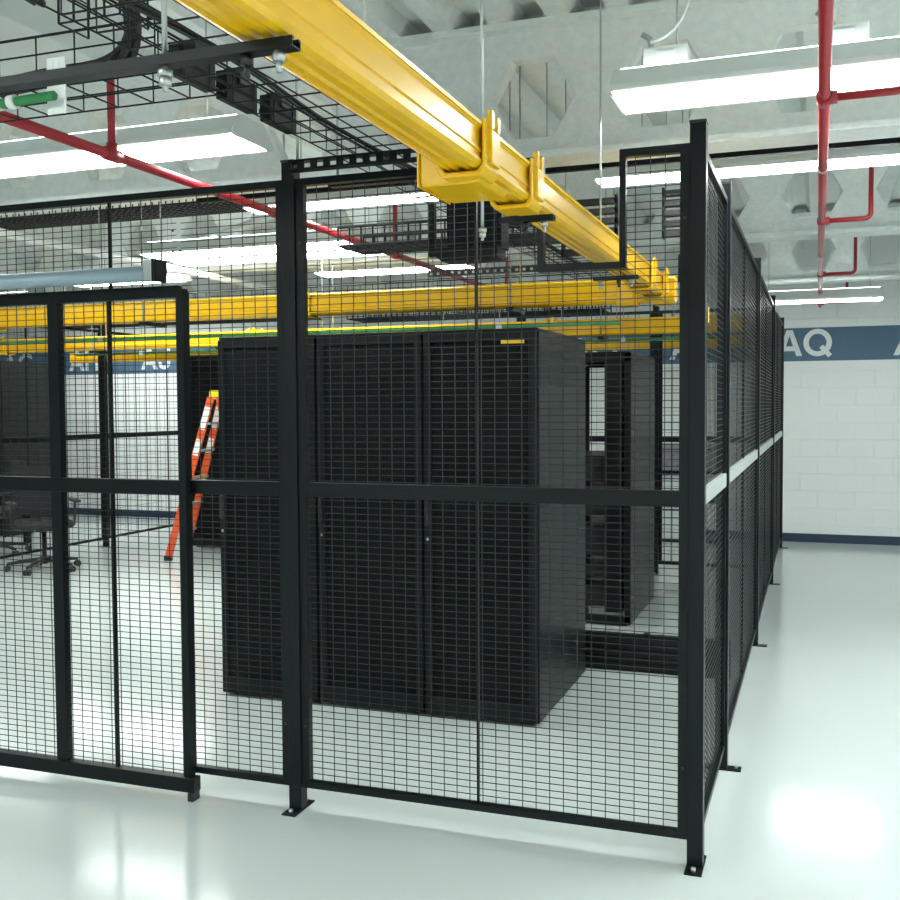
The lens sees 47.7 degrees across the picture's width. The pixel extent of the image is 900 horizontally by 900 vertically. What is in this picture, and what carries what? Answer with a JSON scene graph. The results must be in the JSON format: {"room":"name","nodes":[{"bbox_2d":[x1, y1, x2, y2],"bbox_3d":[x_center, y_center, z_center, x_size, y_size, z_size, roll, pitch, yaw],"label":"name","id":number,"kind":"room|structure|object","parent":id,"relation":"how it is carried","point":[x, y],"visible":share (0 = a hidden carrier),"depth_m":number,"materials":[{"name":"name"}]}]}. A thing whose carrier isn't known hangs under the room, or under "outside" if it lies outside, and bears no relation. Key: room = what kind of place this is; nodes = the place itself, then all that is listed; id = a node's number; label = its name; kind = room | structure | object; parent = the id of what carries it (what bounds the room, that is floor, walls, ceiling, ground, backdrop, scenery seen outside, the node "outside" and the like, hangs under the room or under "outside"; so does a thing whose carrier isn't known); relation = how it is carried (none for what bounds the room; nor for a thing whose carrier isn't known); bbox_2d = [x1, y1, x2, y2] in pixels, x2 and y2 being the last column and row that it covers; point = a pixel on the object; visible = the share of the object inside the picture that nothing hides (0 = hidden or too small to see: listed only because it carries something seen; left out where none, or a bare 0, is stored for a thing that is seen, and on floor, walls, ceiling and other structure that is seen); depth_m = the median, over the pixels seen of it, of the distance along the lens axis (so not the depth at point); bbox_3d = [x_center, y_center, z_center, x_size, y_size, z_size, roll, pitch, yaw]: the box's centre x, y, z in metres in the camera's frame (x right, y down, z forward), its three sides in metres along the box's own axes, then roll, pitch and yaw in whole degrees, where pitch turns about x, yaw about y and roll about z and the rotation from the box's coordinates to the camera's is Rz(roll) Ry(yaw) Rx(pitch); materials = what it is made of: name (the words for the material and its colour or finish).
{"room":"server room","nodes":[
{"label":"server room","id":0,"kind":"room"},
{"bbox_2d":[0,199,246,230],"bbox_3d":[-2.671,-1.923,8.129,2.612,0.115,0.466,1,3,20],"label":"basket tray","id":1,"kind":"object","parent":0,"point":[177,213],"visible":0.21,"depth_m":8.08,"materials":[{"name":"metal"}]},
{"bbox_2d":[0,514,899,899],"bbox_3d":[-2.477,1.443,6.110,19.400,0.150,15.900,1,3,20],"label":"floor","id":2,"kind":"structure","parent":0,"point":[811,811],"depth_m":4.40,"materials":[{"name":"concrete"}]},
{"bbox_2d":[0,460,29,552],"bbox_3d":[-5.036,0.640,11.332,0.704,1.030,0.737,-3,3,-41],"label":"office chair","id":3,"kind":"object","parent":2,"relation":"on","point":[13,464],"visible":0.43,"depth_m":11.34,"materials":[{"name":"black plastic"}]},
{"bbox_2d":[0,360,51,536],"bbox_3d":[-5.701,-0.030,13.222,0.602,2.212,1.000,1,3,20],"label":"tall cabinet","id":4,"kind":"object","parent":2,"relation":"on","point":[43,456],"visible":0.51,"depth_m":13.00,"materials":[{"name":"metal"}]},
{"bbox_2d":[5,465,80,575],"bbox_3d":[-4.063,0.685,10.179,0.737,1.030,0.704,-2,3,-32],"label":"office chair","id":5,"kind":"object","parent":2,"relation":"on","point":[43,495],"visible":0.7,"depth_m":10.24,"materials":[{"name":"fabric"}]},
{"bbox_2d":[98,327,110,547],"bbox_3d":[-4.004,-0.160,11.793,0.170,2.578,0.060,1,3,20],"label":"fence post","id":6,"kind":"object","parent":2,"relation":"on","point":[105,542],"visible":0.3,"depth_m":11.78,"materials":[{"name":"black metal"}]},
{"bbox_2d":[105,332,217,537],"bbox_3d":[-3.588,-0.223,12.938,0.036,2.410,2.383,1,3,20],"label":"mesh fence","id":7,"kind":"object","parent":6,"relation":"attached to","point":[160,433],"visible":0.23,"depth_m":12.43,"materials":[{"name":"black metal"}]},
{"bbox_2d":[34,318,321,328],"bbox_3d":[-3.082,-1.457,11.278,3.512,0.115,0.466,1,3,20],"label":"basket tray","id":8,"kind":"object","parent":6,"relation":"attached to","point":[265,319],"visible":0.12,"depth_m":11.31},
{"bbox_2d":[164,390,218,560],"bbox_3d":[-2.481,0.263,10.867,1.020,1.795,0.484,0,3,10],"label":"step ladder","id":9,"kind":"object","parent":2,"relation":"on","point":[214,393],"visible":0.33,"depth_m":10.75,"materials":[{"name":"orange plastic"}]},
{"bbox_2d":[190,355,220,546],"bbox_3d":[-2.559,0.002,12.089,0.602,2.212,1.000,1,3,20],"label":"tall cabinet","id":10,"kind":"object","parent":2,"relation":"on","point":[203,359],"visible":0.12,"depth_m":11.67,"materials":[{"name":"metal"}]},
{"bbox_2d":[218,335,320,701],"bbox_3d":[-0.814,0.357,6.095,0.609,2.002,1.140,1,3,20],"label":"tall cabinet","id":11,"kind":"object","parent":2,"relation":"on","point":[261,364],"visible":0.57,"depth_m":5.61,"materials":[{"name":"metal"}]},
{"bbox_2d":[280,159,314,816],"bbox_3d":[-0.618,0.156,4.050,0.060,2.578,0.170,1,3,20],"label":"fence post","id":12,"kind":"object","parent":2,"relation":"on","point":[299,801],"visible":0.84,"depth_m":4.02,"materials":[{"name":"black metal"}]},
{"bbox_2d":[176,180,288,784],"bbox_3d":[-0.876,0.143,4.140,0.490,2.410,0.036,1,3,20],"label":"mesh fence","id":13,"kind":"object","parent":12,"relation":"attached to","point":[234,487],"visible":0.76,"depth_m":4.12,"materials":[{"name":"black metal"}]},
{"bbox_2d":[317,331,425,711],"bbox_3d":[-0.239,0.363,5.888,0.608,2.002,1.140,1,3,20],"label":"tall cabinet","id":14,"kind":"object","parent":2,"relation":"on","point":[384,368],"visible":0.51,"depth_m":5.37,"materials":[{"name":"metal"}]},
{"bbox_2d":[423,327,584,723],"bbox_3d":[0.336,0.368,5.681,0.610,2.002,1.140,1,3,20],"label":"tall cabinet","id":15,"kind":"object","parent":2,"relation":"on","point":[457,396],"visible":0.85,"depth_m":5.19,"materials":[{"name":"metal"}]},
{"bbox_2d":[585,351,654,625],"bbox_3d":[1.221,0.263,8.009,0.596,2.002,1.160,1,3,20],"label":"tall cabinet","id":16,"kind":"object","parent":2,"relation":"on","point":[641,385],"visible":0.45,"depth_m":7.53,"materials":[{"name":"metal"}]},
{"bbox_2d":[653,305,659,574],"bbox_3d":[1.961,-0.103,9.705,0.060,2.578,0.170,1,3,20],"label":"fence post","id":17,"kind":"object","parent":2,"relation":"on","point":[655,308],"visible":0.42,"depth_m":9.68,"materials":[{"name":"black metal"}]},
{"bbox_2d":[658,308,748,567],"bbox_3d":[2.430,-0.109,9.533,0.943,2.410,0.036,1,3,20],"label":"mesh fence","id":18,"kind":"object","parent":17,"relation":"attached to","point":[661,346],"visible":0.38,"depth_m":9.66,"materials":[{"name":"black metal"}]},
{"bbox_2d":[585,630,730,677],"bbox_3d":[1.054,1.223,6.212,1.270,0.240,0.072,1,3,20],"label":"panel","id":19,"kind":"object","parent":2,"relation":"on","point":[629,641],"visible":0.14,"depth_m":6.16,"materials":[{"name":"black metal"}]},
{"bbox_2d":[662,470,715,543],"bbox_3d":[2.255,0.528,10.212,1.000,1.270,0.500,1,3,20],"label":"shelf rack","id":20,"kind":"object","parent":2,"relation":"on","point":[677,472],"visible":0.02,"depth_m":9.98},
{"bbox_2d":[662,507,678,538],"bbox_3d":[2.168,0.693,10.227,0.630,0.340,0.406,1,3,20],"label":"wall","id":21,"kind":"structure","parent":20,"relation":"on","point":[667,513],"depth_m":10.02,"materials":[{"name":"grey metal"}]},
{"bbox_2d":[662,444,713,470],"bbox_3d":[2.221,0.069,10.180,0.850,0.250,0.404,1,3,20],"label":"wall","id":22,"kind":"structure","parent":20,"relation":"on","point":[667,447],"depth_m":9.98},
{"bbox_2d":[684,118,708,876],"bbox_3d":[0.854,0.171,3.519,0.060,2.578,0.170,1,3,20],"label":"fence post","id":23,"kind":"object","parent":2,"relation":"on","point":[696,859],"visible":1,"depth_m":3.49,"materials":[{"name":"black metal"}]},
{"bbox_2d":[295,143,689,839],"bbox_3d":[0.117,0.153,3.782,1.508,2.410,0.036,1,3,20],"label":"mesh fence","id":24,"kind":"object","parent":23,"relation":"attached to","point":[591,496],"visible":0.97,"depth_m":3.75,"materials":[{"name":"black metal"}]},
{"bbox_2d":[704,154,727,823],"bbox_3d":[1.029,0.138,3.997,0.036,2.410,0.963,1,3,20],"label":"mesh fence","id":25,"kind":"object","parent":23,"relation":"attached to","point":[716,485],"visible":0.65,"depth_m":4.18,"materials":[{"name":"black metal"}]},
{"bbox_2d":[705,181,741,771],"bbox_3d":[1.200,0.128,4.477,0.170,2.578,0.060,1,3,20],"label":"fence post","id":26,"kind":"object","parent":2,"relation":"on","point":[727,185],"visible":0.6,"depth_m":4.45,"materials":[{"name":"black metal"}]},
{"bbox_2d":[728,209,758,734],"bbox_3d":[1.617,0.064,5.627,0.036,2.410,2.393,1,3,20],"label":"mesh fence","id":27,"kind":"object","parent":26,"relation":"attached to","point":[748,454],"visible":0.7,"depth_m":5.62,"materials":[{"name":"black metal"}]},
{"bbox_2d":[744,258,766,646],"bbox_3d":[2.031,0.023,6.780,0.170,2.578,0.060,1,3,20],"label":"fence post","id":28,"kind":"object","parent":2,"relation":"on","point":[758,260],"visible":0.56,"depth_m":6.75,"materials":[{"name":"black metal"}]},
{"bbox_2d":[758,275,773,623],"bbox_3d":[2.452,-0.041,7.939,0.036,2.410,2.413,1,3,20],"label":"mesh fence","id":29,"kind":"object","parent":28,"relation":"attached to","point":[767,304],"visible":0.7,"depth_m":8.12,"materials":[{"name":"black metal"}]},
{"bbox_2d":[769,295,779,584],"bbox_3d":[2.870,-0.082,9.101,0.170,2.578,0.060,1,3,20],"label":"fence post","id":30,"kind":"object","parent":2,"relation":"on","point":[773,297],"visible":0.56,"depth_m":9.07,"materials":[{"name":"black metal"}]},
{"bbox_2d":[774,309,782,564],"bbox_3d":[3.287,-0.145,10.251,0.036,2.410,2.393,1,3,20],"label":"mesh fence","id":31,"kind":"object","parent":30,"relation":"attached to","point":[779,325],"visible":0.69,"depth_m":10.64,"materials":[{"name":"black metal"}]},
{"bbox_3d":[0.700,-0.116,10.159,0.060,2.578,0.170,1,3,20],"label":"fence post","id":32,"kind":"object","parent":2,"relation":"on","visible":0},
{"bbox_2d":[522,311,652,441],"bbox_3d":[1.330,-0.120,9.930,1.283,2.410,0.036,1,3,20],"label":"mesh fence","id":33,"kind":"object","parent":32,"relation":"attached to","point":[594,439],"visible":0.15,"depth_m":9.86,"materials":[{"name":"black metal"}]},
{"bbox_2d":[347,305,611,321],"bbox_3d":[0.258,-1.373,10.076,2.612,0.115,0.466,1,3,20],"label":"basket tray","id":34,"kind":"object","parent":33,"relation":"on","point":[471,315],"visible":0.42,"depth_m":10.03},
{"bbox_2d":[0,235,899,536],"bbox_3d":[0.177,-0.790,13.404,19.400,3.650,0.200,1,3,20],"label":"wall","id":35,"kind":"structure","parent":0,"point":[841,418],"depth_m":11.90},
{"bbox_2d":[0,325,899,374],"bbox_3d":[0.138,-1.268,13.284,19.000,0.385,0.010,1,3,20],"label":"wall banner","id":36,"kind":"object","parent":35,"relation":"attached to","point":[851,342],"depth_m":11.81,"materials":[{"name":"blue paint"}]},
{"bbox_2d":[69,508,899,545],"bbox_3d":[0.150,0.988,13.381,19.000,0.100,0.012,1,3,20],"label":"baseboard","id":37,"kind":"structure","parent":35,"relation":"attached to","point":[792,537],"depth_m":11.89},
{"bbox_2d":[8,0,899,263],"bbox_3d":[-2.404,-2.258,5.915,19.200,0.160,15.500,1,3,20],"label":"ceiling","id":38,"kind":"structure","parent":0,"point":[387,18],"depth_m":6.74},
{"bbox_2d":[0,0,123,76],"bbox_3d":[-2.035,-1.745,2.826,0.524,0.602,2.900,1,3,20],"label":"duct","id":39,"kind":"object","parent":38,"relation":"hanging from","point":[18,18],"visible":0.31,"depth_m":3.80,"materials":[{"name":"white metal"}]},
{"bbox_2d":[0,137,128,179],"label":"fluorescent fixture","id":40,"kind":"object","parent":38,"relation":"hanging from","point":[38,156],"depth_m":5.09,"materials":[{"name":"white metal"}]},
{"bbox_2d":[0,134,264,177],"bbox_3d":[-2.092,-1.462,5.211,2.456,0.031,0.300,1,3,20],"label":"diffuser","id":41,"kind":"object","parent":40,"relation":"attached to","point":[223,144],"depth_m":4.98,"materials":[{"name":"plastic"}]},
{"bbox_2d":[78,282,159,286],"label":"fluorescent fixture","id":42,"kind":"object","parent":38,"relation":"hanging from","point":[135,282],"depth_m":9.40,"materials":[{"name":"white metal"}]},
{"bbox_2d":[78,277,185,286],"bbox_3d":[-2.964,-1.539,9.290,1.146,0.031,0.300,1,3,20],"label":"diffuser","id":43,"kind":"object","parent":42,"relation":"attached to","point":[178,279],"depth_m":9.27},
{"bbox_2d":[0,214,276,292],"bbox_3d":[-2.569,-1.841,7.590,0.054,0.817,6.500,1,3,20],"label":"conduit","id":44,"kind":"object","parent":38,"relation":"hanging from","point":[178,269],"visible":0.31,"depth_m":7.70,"materials":[{"name":"metal"}]},
{"bbox_2d":[0,0,300,92],"bbox_3d":[-0.821,-1.286,1.711,1.248,1.435,0.028,1,3,20],"label":"hanger","id":45,"kind":"object","parent":38,"relation":"hanging from","point":[278,47],"visible":1,"depth_m":1.60,"materials":[{"name":"metal"}]},
{"bbox_2d":[138,201,166,327],"bbox_3d":[-1.896,-1.494,6.458,0.040,1.418,0.240,1,3,20],"label":"hanger","id":46,"kind":"object","parent":38,"relation":"hanging from","point":[150,324],"visible":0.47,"depth_m":6.45,"materials":[{"name":"metal"}]},
{"bbox_2d":[0,276,676,330],"bbox_3d":[-3.315,-0.904,7.051,9.600,0.173,0.152,1,3,20],"label":"fibre raceway","id":47,"kind":"object","parent":46,"relation":"on","point":[542,291],"visible":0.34,"depth_m":5.97,"materials":[{"name":"yellow plastic"}]},
{"bbox_2d":[170,253,275,266],"label":"fluorescent fixture","id":48,"kind":"object","parent":38,"relation":"hanging from","point":[262,259],"depth_m":8.65,"materials":[{"name":"white metal"}]},
{"bbox_2d":[173,251,380,266],"bbox_3d":[-1.407,-1.621,8.564,1.966,0.031,0.300,1,3,20],"label":"diffuser","id":49,"kind":"object","parent":48,"relation":"attached to","point":[321,254],"depth_m":8.58,"materials":[{"name":"plastic"}]},
{"bbox_2d":[192,126,301,238],"bbox_3d":[-1.597,-1.975,7.792,0.054,0.577,2.871,-2,3,-35],"label":"conduit","id":50,"kind":"object","parent":38,"relation":"hanging from","point":[259,219],"visible":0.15,"depth_m":7.75,"materials":[{"name":"metal"}]},
{"bbox_2d":[0,134,619,344],"bbox_3d":[-1.933,-1.535,7.534,6.400,1.430,0.040,1,3,20],"label":"conduit","id":51,"kind":"object","parent":38,"relation":"hanging from","point":[497,326],"visible":0.5,"depth_m":7.15,"materials":[{"name":"metal"}]},
{"bbox_2d":[321,209,333,330],"bbox_3d":[-1.058,-1.597,8.780,0.040,1.423,0.240,1,3,20],"label":"hanger","id":52,"kind":"object","parent":38,"relation":"hanging from","point":[331,209],"visible":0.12,"depth_m":8.85,"materials":[{"name":"metal"}]},
{"bbox_2d":[0,314,745,354],"bbox_3d":[-2.387,-1.002,9.297,9.800,0.173,0.152,1,3,20],"label":"fibre raceway","id":53,"kind":"object","parent":52,"relation":"on","point":[161,344],"visible":0.47,"depth_m":8.48,"materials":[{"name":"yellow plastic"}]},
{"bbox_2d":[307,230,348,250],"label":"fluorescent fixture","id":54,"kind":"object","parent":38,"relation":"hanging from","point":[332,240],"depth_m":7.81,"materials":[{"name":"white metal"}]},
{"bbox_2d":[243,186,438,214],"bbox_3d":[-0.671,-1.850,6.234,1.258,0.702,0.236,1,3,20],"label":"fluorescent fixture","id":55,"kind":"object","parent":38,"relation":"hanging from","point":[368,192],"visible":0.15,"depth_m":6.13,"materials":[{"name":"white metal"}]},
{"bbox_2d":[288,77,416,172],"bbox_3d":[-0.278,-1.572,3.721,0.700,1.045,0.040,1,3,20],"label":"strut","id":56,"kind":"object","parent":38,"relation":"hanging from","point":[407,158],"visible":0.7,"depth_m":3.77,"materials":[{"name":"metal"}]},
{"bbox_2d":[31,0,611,278],"bbox_3d":[-0.058,-1.179,4.425,0.363,0.123,6.406,1,3,20],"label":"basket tray","id":57,"kind":"object","parent":56,"relation":"on","point":[157,46],"depth_m":3.09,"materials":[{"name":"metal"}]},
{"bbox_2d":[0,17,227,122],"bbox_3d":[-2.432,-1.145,3.539,3.606,0.107,0.367,1,3,20],"label":"basket tray","id":58,"kind":"object","parent":57,"relation":"attached to","point":[118,91],"visible":0.48,"depth_m":3.05,"materials":[{"name":"metal"}]},
{"bbox_2d":[46,56,66,114],"bbox_3d":[-1.089,-1.007,2.816,0.064,0.155,0.009,1,3,20],"label":"plate","id":59,"kind":"object","parent":58,"relation":"attached to","point":[59,106],"visible":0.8,"depth_m":2.81,"materials":[{"name":"white metal"}]},
{"bbox_2d":[0,90,57,110],"bbox_3d":[-1.852,-0.948,3.030,1.622,0.082,0.037,0,3,18],"label":"conduit","id":60,"kind":"object","parent":59,"relation":"attached to","point":[11,102],"visible":1,"depth_m":2.80,"materials":[{"name":"green plastic"}]},
{"bbox_2d":[0,0,141,96],"bbox_3d":[-1.223,-1.552,3.036,0.852,0.942,0.146,1,3,34],"label":"cable bundle","id":61,"kind":"object","parent":58,"relation":"in","point":[120,52],"visible":0.31,"depth_m":2.89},
{"bbox_2d":[57,0,148,39],"bbox_3d":[-0.950,-1.584,2.771,0.206,0.856,0.127,1,3,20],"label":"wire basket","id":62,"kind":"object","parent":58,"relation":"attached to","point":[88,18],"visible":0.87,"depth_m":2.76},
{"bbox_2d":[10,269,664,307],"bbox_3d":[-1.338,-1.168,7.868,6.006,0.107,0.407,1,3,20],"label":"basket tray","id":63,"kind":"object","parent":57,"relation":"attached to","point":[533,276],"visible":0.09,"depth_m":7.31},
{"bbox_2d":[117,0,577,262],"bbox_3d":[-0.093,-1.136,4.272,0.050,0.045,5.917,1,3,20],"label":"cable bundle","id":64,"kind":"object","parent":57,"relation":"on","point":[140,7],"visible":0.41,"depth_m":3.04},
{"bbox_2d":[337,208,588,254],"bbox_3d":[0.085,-1.056,4.965,1.260,0.102,0.313,1,3,20],"label":"basket tray","id":65,"kind":"object","parent":57,"relation":"attached to","point":[548,239],"visible":0.35,"depth_m":4.98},
{"bbox_2d":[427,201,508,263],"bbox_3d":[0.076,-0.995,4.630,0.360,0.280,0.140,1,3,20],"label":"electrical box","id":66,"kind":"object","parent":57,"relation":"hanging from","point":[494,237],"visible":0.59,"depth_m":4.57,"materials":[{"name":"metal"}]},
{"bbox_2d":[312,263,427,277],"label":"fluorescent fixture","id":67,"kind":"object","parent":38,"relation":"hanging from","point":[406,269],"depth_m":9.26,"materials":[{"name":"white metal"}]},
{"bbox_2d":[316,264,472,277],"bbox_3d":[-0.498,-1.638,9.299,1.476,0.031,0.300,1,3,20],"label":"diffuser","id":68,"kind":"object","parent":67,"relation":"attached to","point":[461,266],"depth_m":9.25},
{"bbox_2d":[329,103,416,188],"bbox_3d":[-0.089,-1.573,3.908,0.830,1.060,0.040,1,3,20],"label":"strut","id":69,"kind":"object","parent":38,"relation":"hanging from","point":[405,180],"visible":0.11,"depth_m":4.01,"materials":[{"name":"metal"}]},
{"bbox_2d":[75,226,716,355],"bbox_3d":[-0.876,-1.679,10.019,6.900,1.370,0.040,1,3,20],"label":"conduit","id":70,"kind":"object","parent":38,"relation":"hanging from","point":[623,339],"visible":0.3,"depth_m":9.74,"materials":[{"name":"metal"}]},
{"bbox_2d":[0,0,899,214],"bbox_3d":[-2.393,-1.847,6.250,19.000,0.690,0.240,1,3,20],"label":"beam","id":71,"kind":"structure","parent":38,"relation":"attached to","point":[711,28],"depth_m":5.11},
{"bbox_2d":[116,93,273,163],"label":"fluorescent fixture","id":72,"kind":"object","parent":71,"relation":"hanging from","point":[207,137],"depth_m":4.80,"materials":[{"name":"white metal"}]},
{"bbox_2d":[0,77,568,317],"bbox_3d":[-0.698,-1.593,6.447,0.066,0.534,12.600,1,3,20],"label":"pipe","id":73,"kind":"object","parent":71,"relation":"hanging from","point":[110,152],"visible":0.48,"depth_m":4.43,"materials":[{"name":"metal"}]},
{"bbox_2d":[609,45,817,115],"label":"fluorescent fixture","id":74,"kind":"object","parent":71,"relation":"hanging from","point":[783,74],"depth_m":3.98,"materials":[{"name":"white metal"}]},
{"bbox_2d":[641,32,690,65],"bbox_3d":[0.871,-1.620,4.130,0.196,0.169,0.106,1,3,20],"label":"junction box","id":75,"kind":"object","parent":74,"relation":"on","point":[652,55],"visible":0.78,"depth_m":4.08,"materials":[{"name":"white metal"}]},
{"bbox_2d":[614,60,899,113],"bbox_3d":[1.821,-1.423,3.800,2.376,0.031,0.300,1,3,20],"label":"diffuser","id":76,"kind":"object","parent":74,"relation":"attached to","point":[883,74],"depth_m":3.98,"materials":[{"name":"plastic"}]},
{"bbox_2d":[816,0,899,307],"bbox_3d":[2.040,-1.512,5.196,0.316,0.397,13.300,1,3,20],"label":"pipe","id":77,"kind":"object","parent":71,"relation":"hanging from","point":[825,96],"visible":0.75,"depth_m":3.84,"materials":[{"name":"metal"}]},
{"bbox_2d":[0,165,899,274],"bbox_3d":[-1.375,-1.975,9.069,19.000,0.690,0.240,1,3,20],"label":"beam","id":78,"kind":"structure","parent":38,"relation":"attached to","point":[765,217],"depth_m":8.02,"materials":[{"name":"metal"}]},
{"bbox_2d":[137,218,275,259],"label":"fluorescent fixture","id":79,"kind":"object","parent":78,"relation":"hanging from","point":[179,244],"depth_m":8.18,"materials":[{"name":"white metal"}]},
{"bbox_2d":[143,241,348,259],"bbox_3d":[-1.553,-1.603,8.160,1.966,0.031,0.300,1,3,20],"label":"diffuser","id":80,"kind":"object","parent":79,"relation":"attached to","point":[174,256],"depth_m":8.15,"materials":[{"name":"plastic"}]},
{"bbox_2d":[307,249,364,259],"label":"fluorescent fixture","id":81,"kind":"object","parent":78,"relation":"hanging from","point":[321,254],"depth_m":8.33,"materials":[{"name":"white metal"}]},
{"bbox_2d":[594,168,618,187],"label":"fluorescent fixture","id":82,"kind":"object","parent":78,"relation":"hanging from","point":[610,177],"depth_m":5.60,"materials":[{"name":"white metal"}]},
{"bbox_2d":[6,207,899,307],"bbox_3d":[-0.357,-2.103,11.888,19.000,0.690,0.240,1,3,20],"label":"beam","id":83,"kind":"structure","parent":38,"relation":"attached to","point":[779,265],"depth_m":10.53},
{"bbox_2d":[478,0,486,240],"bbox_3d":[0.087,-1.322,2.826,0.021,1.470,0.024,1,3,20],"label":"hanger","id":84,"kind":"object","parent":38,"relation":"hanging from","point":[482,230],"visible":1,"depth_m":2.84,"materials":[{"name":"metal"}]},
{"bbox_2d":[429,202,592,276],"bbox_3d":[0.511,-1.695,6.644,1.400,1.060,0.040,1,3,20],"label":"strut","id":85,"kind":"object","parent":38,"relation":"hanging from","point":[498,271],"visible":0.43,"depth_m":6.74,"materials":[{"name":"metal"}]},
{"bbox_2d":[506,66,524,314],"bbox_3d":[0.361,-1.472,5.644,0.040,1.418,0.240,1,3,20],"label":"hanger","id":86,"kind":"object","parent":38,"relation":"hanging from","point":[510,307],"visible":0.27,"depth_m":5.65,"materials":[{"name":"metal"}]},
{"bbox_2d":[197,63,899,202],"bbox_3d":[1.370,-1.827,5.189,6.200,0.680,0.040,1,3,20],"label":"conduit","id":87,"kind":"object","parent":38,"relation":"hanging from","point":[887,141],"visible":0.23,"depth_m":5.28,"materials":[{"name":"metal"}]},
{"bbox_2d":[561,80,617,257],"bbox_3d":[0.827,-1.675,6.031,0.330,1.050,0.060,1,3,20],"label":"ladder","id":88,"kind":"object","parent":38,"relation":"hanging from","point":[611,200],"visible":0.38,"depth_m":5.99,"materials":[{"name":"metal"}]},
{"bbox_2d":[593,0,638,289],"bbox_3d":[0.710,-1.409,4.351,0.195,1.435,0.028,1,3,20],"label":"hanger","id":89,"kind":"object","parent":38,"relation":"hanging from","point":[631,279],"visible":0.89,"depth_m":4.37,"materials":[{"name":"metal"}]},
{"bbox_2d":[175,0,676,305],"bbox_3d":[0.215,-0.750,2.936,0.144,0.156,5.750,1,3,20],"label":"fibre raceway","id":90,"kind":"object","parent":89,"relation":"on","point":[340,56],"visible":0.85,"depth_m":2.04,"materials":[{"name":"yellow plastic"}]},
{"bbox_2d":[417,153,507,204],"bbox_3d":[0.036,-0.693,2.562,0.168,0.099,0.230,1,3,20],"label":"raceway tee","id":91,"kind":"object","parent":90,"relation":"attached to","point":[429,180],"visible":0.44,"depth_m":2.50,"materials":[{"name":"yellow plastic"}]},
{"bbox_2d":[499,214,555,232],"bbox_3d":[0.226,-0.660,2.984,0.165,0.048,0.028,1,3,20],"label":"hanger","id":92,"kind":"object","parent":90,"relation":"attached to","point":[543,218],"visible":1,"depth_m":2.97,"materials":[{"name":"metal"}]},
{"bbox_2d":[627,163,679,185],"label":"fluorescent fixture","id":93,"kind":"object","parent":38,"relation":"hanging from","point":[673,173],"depth_m":5.52,"materials":[{"name":"white metal"}]},
{"bbox_2d":[662,109,689,239],"bbox_3d":[1.313,-1.711,5.875,0.170,0.970,0.060,1,3,20],"label":"ladder","id":94,"kind":"object","parent":38,"relation":"hanging from","point":[673,203],"visible":0.41,"depth_m":5.88,"materials":[{"name":"metal"}]},
{"bbox_2d":[711,151,817,177],"label":"fluorescent fixture","id":95,"kind":"object","parent":38,"relation":"hanging from","point":[808,161],"depth_m":5.33,"materials":[{"name":"white metal"}]},
{"bbox_2d":[597,154,899,187],"bbox_3d":[1.978,-1.488,5.294,2.416,0.031,0.186,1,3,20],"label":"diffuser","id":96,"kind":"object","parent":95,"relation":"attached to","point":[792,163],"depth_m":5.34,"materials":[{"name":"plastic"}]},
{"bbox_2d":[768,236,883,304],"bbox_3d":[3.683,-1.937,10.170,1.198,0.917,0.304,1,3,20],"label":"fluorescent fixture","id":97,"kind":"object","parent":38,"relation":"hanging from","point":[858,294],"visible":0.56,"depth_m":10.05,"materials":[{"name":"white metal"}]},
{"bbox_2d":[776,297,881,304],"bbox_3d":[3.686,-1.495,10.189,1.166,0.031,0.240,1,3,20],"label":"diffuser","id":98,"kind":"object","parent":97,"relation":"attached to","point":[779,300],"depth_m":10.09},
{"bbox_2d":[828,144,899,169],"label":"fluorescent fixture","id":99,"kind":"object","parent":38,"relation":"hanging from","point":[887,154],"depth_m":5.17,"materials":[{"name":"white metal"}]},
{"bbox_2d":[831,36,899,91],"label":"fluorescent fixture","id":100,"kind":"object","parent":38,"relation":"hanging from","point":[870,63],"depth_m":3.77,"materials":[{"name":"white metal"}]},
{"bbox_2d":[815,10,869,43],"bbox_3d":[1.501,-1.614,3.903,0.196,0.169,0.106,1,3,20],"label":"junction box","id":101,"kind":"object","parent":100,"relation":"on","point":[854,31],"visible":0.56,"depth_m":3.85,"materials":[{"name":"white metal"}]},
{"bbox_3d":[-3.285,0.129,5.012,0.060,2.578,0.170,1,3,20],"label":"fence post","id":102,"kind":"object","parent":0,"visible":0},
{"bbox_2d":[0,190,181,297],"bbox_3d":[-2.189,-0.867,4.569,2.286,0.415,0.036,1,3,20],"label":"mesh fence","id":103,"kind":"object","parent":102,"relation":"attached to","point":[168,194],"visible":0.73,"depth_m":4.32,"materials":[{"name":"black metal"}]},
{"bbox_2d":[0,258,166,289],"bbox_3d":[-2.188,-0.731,4.485,2.205,0.090,0.140,1,3,20],"label":"track","id":104,"kind":"object","parent":103,"relation":"attached to","point":[153,270],"visible":1,"depth_m":4.17,"materials":[{"name":"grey metal"}]},
{"bbox_2d":[0,289,200,801],"bbox_3d":[-2.081,0.386,4.526,2.200,2.095,0.052,1,3,20],"label":"gate","id":105,"kind":"object","parent":104,"relation":"hanging from","point":[59,483],"visible":1,"depth_m":4.31,"materials":[{"name":"black metal"}]},
{"bbox_3d":[-0.152,-1.714,11.289,0.040,1.418,0.240,1,3,20],"label":"hanger","id":106,"kind":"object","parent":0,"visible":0},
{"bbox_2d":[70,335,751,362],"bbox_3d":[-0.846,-1.134,11.576,8.450,0.163,0.152,1,3,20],"label":"fibre raceway","id":107,"kind":"object","parent":106,"relation":"on","point":[609,345],"visible":0.02,"depth_m":12.23,"materials":[{"name":"yellow plastic"}]},
{"bbox_3d":[-4.832,-0.056,9.500,0.170,2.578,0.060,1,3,20],"label":"fence post","id":108,"kind":"object","parent":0,"visible":0},
{"bbox_2d":[0,327,105,558],"bbox_3d":[-4.417,-0.119,10.645,0.036,2.410,2.383,1,3,20],"label":"mesh fence","id":109,"kind":"object","parent":108,"relation":"attached to","point":[100,435],"visible":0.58,"depth_m":11.27,"materials":[{"name":"black metal"}]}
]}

